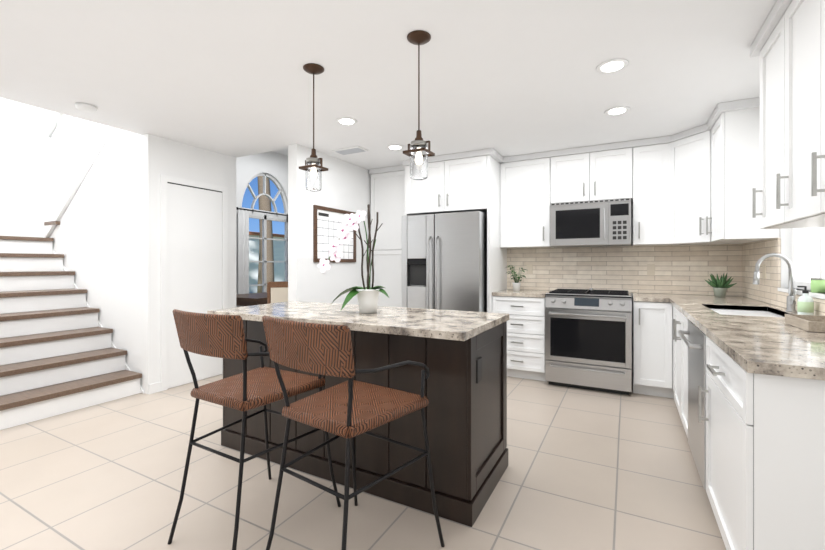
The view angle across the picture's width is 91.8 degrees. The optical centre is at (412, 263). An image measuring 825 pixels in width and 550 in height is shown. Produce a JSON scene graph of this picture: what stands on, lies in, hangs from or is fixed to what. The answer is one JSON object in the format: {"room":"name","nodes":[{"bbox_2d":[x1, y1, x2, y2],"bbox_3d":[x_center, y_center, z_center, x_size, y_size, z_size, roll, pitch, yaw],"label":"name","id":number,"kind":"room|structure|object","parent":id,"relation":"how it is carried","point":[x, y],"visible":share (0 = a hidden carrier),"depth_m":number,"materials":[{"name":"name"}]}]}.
{"room":"kitchen","nodes":[
{"label":"kitchen","id":0,"kind":"room"},
{"bbox_2d":[0,374,725,549],"bbox_3d":[-2.122,1.245,3.237,9.200,0.050,9.100,0,0,28],"label":"floor","id":1,"kind":"structure","parent":0,"point":[586,469],"depth_m":2.16,"materials":[{"name":"tile"}]},
{"bbox_2d":[0,236,144,429],"bbox_3d":[-3.749,0.460,3.729,2.133,1.520,1.226,0,0,28],"label":"stairs","id":2,"kind":"structure","parent":1,"relation":"on","point":[60,353],"depth_m":3.69,"materials":[{"name":"white wood"}]},
{"bbox_2d":[44,113,113,237],"bbox_3d":[-3.489,-1.563,4.265,1.853,2.519,0.056,0,0,28],"label":"stair rail","id":3,"kind":"object","parent":2,"relation":"attached to","point":[82,169],"visible":0.58,"depth_m":4.46,"materials":[{"name":"white wood"}]},
{"bbox_2d":[236,292,266,305],"bbox_3d":[-2.070,0.843,6.329,0.870,0.755,1.700,0,0,28],"label":"dining table","id":4,"kind":"object","parent":1,"relation":"on","point":[250,299],"visible":0.04,"depth_m":5.56,"materials":[{"name":"brown wood"}]},
{"bbox_2d":[168,309,340,549],"bbox_3d":[-0.735,0.711,1.888,0.526,1.022,0.603,0,0,30],"label":"stool","id":5,"kind":"object","parent":1,"relation":"on","point":[219,336],"visible":0.88,"depth_m":1.72,"materials":[{"name":"black metal"}]},
{"bbox_2d":[267,281,287,303],"bbox_3d":[-1.556,0.715,5.059,0.530,1.010,0.550,0,0,-20],"label":"dining chair","id":6,"kind":"object","parent":1,"relation":"on","point":[277,292],"visible":0.08,"depth_m":4.76,"materials":[{"name":"brown wood"}]},
{"bbox_2d":[262,316,444,549],"bbox_3d":[-0.246,0.711,1.637,0.526,1.022,0.603,0,0,35],"label":"stool","id":7,"kind":"object","parent":1,"relation":"on","point":[349,409],"visible":1,"depth_m":1.49,"materials":[{"name":"black metal"}]},
{"bbox_2d":[221,317,508,526],"bbox_3d":[-0.355,0.782,2.555,1.776,0.875,0.646,0,0,28],"label":"kitchen island","id":8,"kind":"object","parent":1,"relation":"on","point":[461,356],"depth_m":2.06,"materials":[{"name":"brown wood"}]},
{"bbox_2d":[207,301,508,340],"bbox_3d":[-0.374,0.324,2.535,1.785,0.039,0.775,0,0,28],"label":"island countertop","id":9,"kind":"structure","parent":8,"relation":"on","point":[437,324],"depth_m":2.27,"materials":[{"name":"beige stone"}]},
{"bbox_2d":[318,204,388,312],"bbox_3d":[-0.341,-0.037,2.471,0.396,0.678,0.290,0,0,28],"label":"orchid","id":10,"kind":"object","parent":9,"relation":"on","point":[368,296],"visible":1,"depth_m":2.45,"materials":[{"name":"plant"}]},
{"bbox_2d":[369,164,404,306],"bbox_3d":[-0.152,0.001,5.283,0.600,2.438,0.548,0,0,28],"label":"tall cabinet","id":11,"kind":"object","parent":1,"relation":"on","point":[387,184],"depth_m":5.07,"materials":[{"name":"white wood"}]},
{"bbox_2d":[402,211,486,311],"bbox_3d":[0.471,0.335,4.710,0.930,1.770,0.934,0,0,28],"label":"fridge","id":12,"kind":"object","parent":1,"relation":"on","point":[444,261],"visible":0.65,"depth_m":4.32,"materials":[{"name":"silver metal"}]},
{"bbox_2d":[489,296,545,380],"bbox_3d":[1.255,0.783,4.483,0.555,0.875,0.628,0,0,28],"label":"base cabinet","id":13,"kind":"object","parent":1,"relation":"on","point":[526,359],"depth_m":4.18,"materials":[{"name":"white wood"}]},
{"bbox_2d":[489,288,548,295],"bbox_3d":[1.247,0.325,4.482,0.562,0.037,0.638,0,0,28],"label":"countertop","id":14,"kind":"structure","parent":13,"relation":"on","point":[504,291],"depth_m":4.29,"materials":[{"name":"beige stone"}]},
{"bbox_2d":[504,265,527,290],"bbox_3d":[1.181,0.159,4.564,0.261,0.290,0.258,0,0,28],"label":"plant","id":15,"kind":"object","parent":14,"relation":"on","point":[516,285],"visible":1,"depth_m":4.54,"materials":[{"name":"green plant"}]},
{"bbox_2d":[545,288,631,394],"bbox_3d":[1.810,0.743,4.100,0.760,0.955,0.743,0,0,28],"label":"range","id":16,"kind":"object","parent":1,"relation":"on","point":[588,339],"visible":1,"depth_m":3.82,"materials":[{"name":"silver metal"}]},
{"bbox_2d":[632,296,664,396],"bbox_3d":[2.327,0.783,3.908,0.308,0.875,0.628,0,0,28],"label":"base cabinet","id":17,"kind":"object","parent":1,"relation":"on","point":[648,316],"depth_m":3.66,"materials":[{"name":"white wood"}]},
{"bbox_2d":[633,292,752,299],"bbox_3d":[2.599,0.325,3.757,0.926,0.037,0.638,0,0,28],"label":"countertop","id":18,"kind":"structure","parent":17,"relation":"on","point":[636,295],"depth_m":3.77,"materials":[{"name":"beige stone"}]},
{"bbox_2d":[705,274,736,296],"bbox_3d":[2.860,0.191,3.712,0.234,0.225,0.233,0,0,28],"label":"succulent plant","id":19,"kind":"object","parent":18,"relation":"on","point":[721,286],"visible":1,"depth_m":3.68,"materials":[{"name":"green plant"}]},
{"bbox_2d":[665,296,772,397],"bbox_3d":[2.477,0.765,3.267,0.678,0.910,0.400,0,0,28],"label":"base cabinet","id":20,"kind":"object","parent":1,"relation":"on","point":[668,299],"depth_m":3.57,"materials":[{"name":"white wood"}]},
{"bbox_2d":[685,312,797,437],"bbox_3d":[1.861,0.765,2.077,0.638,0.910,0.720,0,0,28],"label":"base cabinet","id":21,"kind":"object","parent":1,"relation":"on","point":[750,319],"depth_m":2.29,"materials":[{"name":"white wood"}]},
{"bbox_2d":[678,320,705,489],"bbox_3d":[1.590,0.784,2.222,0.150,0.872,0.594,0,0,28],"label":"dishwasher","id":22,"kind":"object","parent":21,"relation":"in","point":[695,341],"visible":0.77,"depth_m":2.15,"materials":[{"name":"silver metal"}]},
{"bbox_2d":[673,300,816,428],"bbox_3d":[2.216,0.765,2.738,0.638,0.910,0.896,0,0,28],"label":"base cabinet","id":23,"kind":"object","parent":1,"relation":"on","point":[680,307],"depth_m":2.95,"materials":[{"name":"white wood"}]},
{"bbox_2d":[701,324,824,549],"bbox_3d":[1.540,0.765,1.477,0.638,0.910,0.758,0,0,28],"label":"base cabinet","id":24,"kind":"object","parent":1,"relation":"on","point":[765,435],"depth_m":1.28,"materials":[{"name":"white wood"}]},
{"bbox_2d":[745,360,824,379],"bbox_3d":[1.956,0.325,2.259,0.643,0.037,2.610,0,0,28],"label":"countertop","id":25,"kind":"structure","parent":24,"relation":"on","point":[754,367],"depth_m":1.22,"materials":[{"name":"beige stone"}]},
{"bbox_2d":[753,253,796,311],"bbox_3d":[2.338,0.117,2.577,0.220,0.374,0.104,0,0,28],"label":"faucet","id":26,"kind":"object","parent":25,"relation":"on","point":[791,302],"visible":1,"depth_m":2.56,"materials":[{"name":"silver metal"}]},
{"bbox_2d":[785,314,824,331],"bbox_3d":[1.957,0.281,1.884,0.230,0.045,0.310,0,0,28],"label":"wood tray","id":27,"kind":"object","parent":25,"relation":"on","point":[812,323],"visible":1,"depth_m":1.92,"materials":[{"name":"beige wood"}]},
{"bbox_2d":[797,286,813,314],"bbox_3d":[2.285,0.216,2.326,0.070,0.176,0.069,0,0,28],"label":"soap bottle","id":28,"kind":"object","parent":27,"relation":"on","point":[805,303],"visible":0.83,"depth_m":2.31,"materials":[{"name":"green plastic"}]},
{"bbox_2d":[0,0,776,169],"bbox_3d":[-0.700,-1.700,1.794,5.170,0.960,7.500,0,0,28],"label":"ceiling","id":29,"kind":"structure","parent":0,"point":[503,78],"depth_m":2.51,"materials":[{"name":"paint"}]},
{"bbox_2d":[75,103,96,112],"bbox_3d":[-2.516,-1.200,3.085,0.136,0.035,0.136,0,0,28],"label":"smoke detector","id":30,"kind":"object","parent":29,"relation":"attached to","point":[86,107],"visible":1,"depth_m":3.05,"materials":[{"name":"white plastic"}]},
{"bbox_2d":[299,63,327,191],"bbox_3d":[-0.616,-0.837,2.492,0.130,0.762,0.130,0,0,28],"label":"pendant light","id":31,"kind":"object","parent":29,"relation":"hanging from","point":[313,168],"visible":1,"depth_m":2.46,"materials":[{"name":"clear glass"}]},
{"bbox_2d":[336,117,356,124],"bbox_3d":[-0.560,-1.214,3.409,0.179,0.007,0.179,0,0,-11],"label":"recessed light","id":32,"kind":"object","parent":29,"relation":"in","point":[343,120],"depth_m":3.40,"materials":[{"name":"white plastic"}]},
{"bbox_2d":[332,146,367,154],"bbox_3d":[-0.665,-1.210,4.283,0.340,0.015,0.180,0,0,28],"label":"ceiling vent","id":33,"kind":"object","parent":29,"relation":"in","point":[351,150],"visible":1,"depth_m":4.25,"materials":[{"name":"white metal"}]},
{"bbox_2d":[387,145,403,149],"bbox_3d":[-0.181,-1.214,4.170,0.179,0.007,0.179,0,0,19],"label":"recessed light","id":34,"kind":"object","parent":29,"relation":"in","point":[392,147],"depth_m":4.16,"materials":[{"name":"white plastic"}]},
{"bbox_2d":[403,30,434,179],"bbox_3d":[0.035,-0.837,2.149,0.130,0.762,0.130,0,0,28],"label":"pendant light","id":35,"kind":"object","parent":29,"relation":"hanging from","point":[417,153],"visible":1,"depth_m":2.12,"materials":[{"name":"clear glass"}]},
{"bbox_2d":[596,59,628,73],"bbox_3d":[1.229,-1.214,2.461,0.179,0.007,0.179,0,0,22],"label":"recessed light","id":36,"kind":"object","parent":29,"relation":"in","point":[611,66],"depth_m":2.45,"materials":[{"name":"white plastic"}]},
{"bbox_2d":[605,106,629,114],"bbox_3d":[1.625,-1.214,3.179,0.179,0.007,0.179,0,0,22],"label":"recessed light","id":37,"kind":"object","parent":29,"relation":"in","point":[619,110],"depth_m":3.16,"materials":[{"name":"white plastic"}]},
{"bbox_2d":[0,98,823,393],"bbox_3d":[-2.043,-1.480,3.195,8.860,5.400,8.980,0,0,28],"label":"wall","id":38,"kind":"structure","parent":0,"point":[144,234],"depth_m":4.16,"materials":[{"name":"paint"}]},
{"bbox_2d":[149,382,160,393],"bbox_3d":[-1.749,1.175,5.667,2.562,0.090,4.065,0,0,28],"label":"baseboard","id":39,"kind":"structure","parent":38,"relation":"attached to","point":[154,387],"depth_m":3.78,"materials":[{"name":"white wood"}]},
{"bbox_2d":[236,207,287,306],"bbox_3d":[-2.482,0.087,6.919,0.083,1.985,1.356,0,0,28],"label":"curtain","id":40,"kind":"object","parent":38,"relation":"attached to","point":[243,251],"visible":0.33,"depth_m":6.44,"materials":[{"name":"white fabric"}]},
{"bbox_2d":[241,173,287,291],"bbox_3d":[-2.582,-0.405,6.973,0.050,2.350,1.070,0,0,28],"label":"window","id":41,"kind":"structure","parent":38,"relation":"in","point":[264,217],"depth_m":6.98,"materials":[{"name":"wood"}]},
{"bbox_2d":[313,205,355,261],"bbox_3d":[-0.874,-0.325,4.588,0.020,0.610,0.740,0,0,28],"label":"frame","id":42,"kind":"object","parent":38,"relation":"attached to","point":[326,220],"visible":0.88,"depth_m":4.46,"materials":[{"name":"white paper"}]},
{"bbox_2d":[405,149,496,219],"bbox_3d":[0.528,-0.904,4.816,0.980,0.628,0.728,0,0,28],"label":"upper cabinet","id":43,"kind":"object","parent":38,"relation":"attached to","point":[463,181],"depth_m":4.44,"materials":[{"name":"white wood"}]},
{"bbox_2d":[497,150,560,247],"bbox_3d":[1.353,-0.704,4.603,0.615,1.028,0.323,0,0,28],"label":"upper cabinet","id":44,"kind":"object","parent":38,"relation":"attached to","point":[526,183],"depth_m":4.47,"materials":[{"name":"white wood"}]},
{"bbox_2d":[557,142,624,202],"bbox_3d":[1.917,-0.935,4.301,0.785,0.566,0.323,0,0,28],"label":"upper cabinet","id":45,"kind":"object","parent":38,"relation":"attached to","point":[596,172],"depth_m":4.15,"materials":[{"name":"white wood"}]},
{"bbox_2d":[550,198,630,246],"bbox_3d":[1.880,-0.420,4.231,0.755,0.455,0.447,0,0,28],"label":"microwave","id":46,"kind":"object","parent":45,"relation":"attached to","point":[594,223],"visible":1,"depth_m":4.07,"materials":[{"name":"silver metal"}]},
{"bbox_2d":[625,137,676,247],"bbox_3d":[2.385,-0.704,4.030,0.415,1.028,0.358,0,0,28],"label":"upper cabinet","id":47,"kind":"object","parent":38,"relation":"attached to","point":[643,156],"depth_m":3.93,"materials":[{"name":"white wood"}]},
{"bbox_2d":[661,124,728,247],"bbox_3d":[2.709,-0.704,3.695,0.674,1.028,0.643,0,0,28],"label":"upper cabinet","id":48,"kind":"object","parent":38,"relation":"attached to","point":[682,153],"depth_m":3.71,"materials":[{"name":"white wood"}]},
{"bbox_2d":[705,98,780,243],"bbox_3d":[2.613,-0.704,3.214,0.387,1.028,0.495,0,0,28],"label":"upper cabinet","id":49,"kind":"object","parent":38,"relation":"attached to","point":[731,188],"depth_m":3.03,"materials":[{"name":"white wood"}]},
{"bbox_2d":[757,0,824,231],"bbox_3d":[1.771,-0.704,1.592,0.338,1.028,1.180,0,0,28],"label":"upper cabinet","id":50,"kind":"object","parent":38,"relation":"attached to","point":[791,44],"depth_m":1.79,"materials":[{"name":"white wood"}]},
{"bbox_2d":[778,227,824,298],"bbox_3d":[2.470,-0.393,2.448,0.120,1.175,0.950,0,0,28],"label":"window","id":51,"kind":"structure","parent":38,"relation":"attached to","point":[797,249],"depth_m":2.71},
{"bbox_2d":[810,278,824,292],"bbox_3d":[2.403,0.126,2.365,0.072,0.085,0.072,0,0,28],"label":"candle jar","id":52,"kind":"object","parent":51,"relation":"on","point":[817,285],"visible":1,"depth_m":2.34,"materials":[{"name":"green glass"}]},
{"label":"outside","id":53,"kind":"structure","parent":0,"visible":0},
{"bbox_3d":[-4.088,1.450,13.539,100.000,0.340,60.000,0,0,28],"label":"ground","id":54,"kind":"structure","parent":53,"visible":0},
{"bbox_2d":[257,176,273,292],"bbox_3d":[-5.855,-2.692,16.384,11.073,7.851,13.911,0,0,28],"label":"palm tree","id":55,"kind":"object","parent":54,"relation":"on","point":[264,202],"depth_m":11.67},
{"bbox_2d":[249,231,284,292],"bbox_3d":[-16.759,-0.950,22.602,22.100,4.460,37.000,0,0,28],"label":"house","id":56,"kind":"structure","parent":54,"relation":"on","point":[279,255],"depth_m":17.98,"materials":[{"name":"glass"}]},
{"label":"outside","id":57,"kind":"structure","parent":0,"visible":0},
{"bbox_2d":[807,227,818,281],"bbox_3d":[2.918,-0.380,2.691,0.001,2.000,2.900,0,0,28],"label":"window","id":58,"kind":"structure","parent":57,"point":[813,263],"depth_m":3.18,"materials":[{"name":"glass"}]}
]}

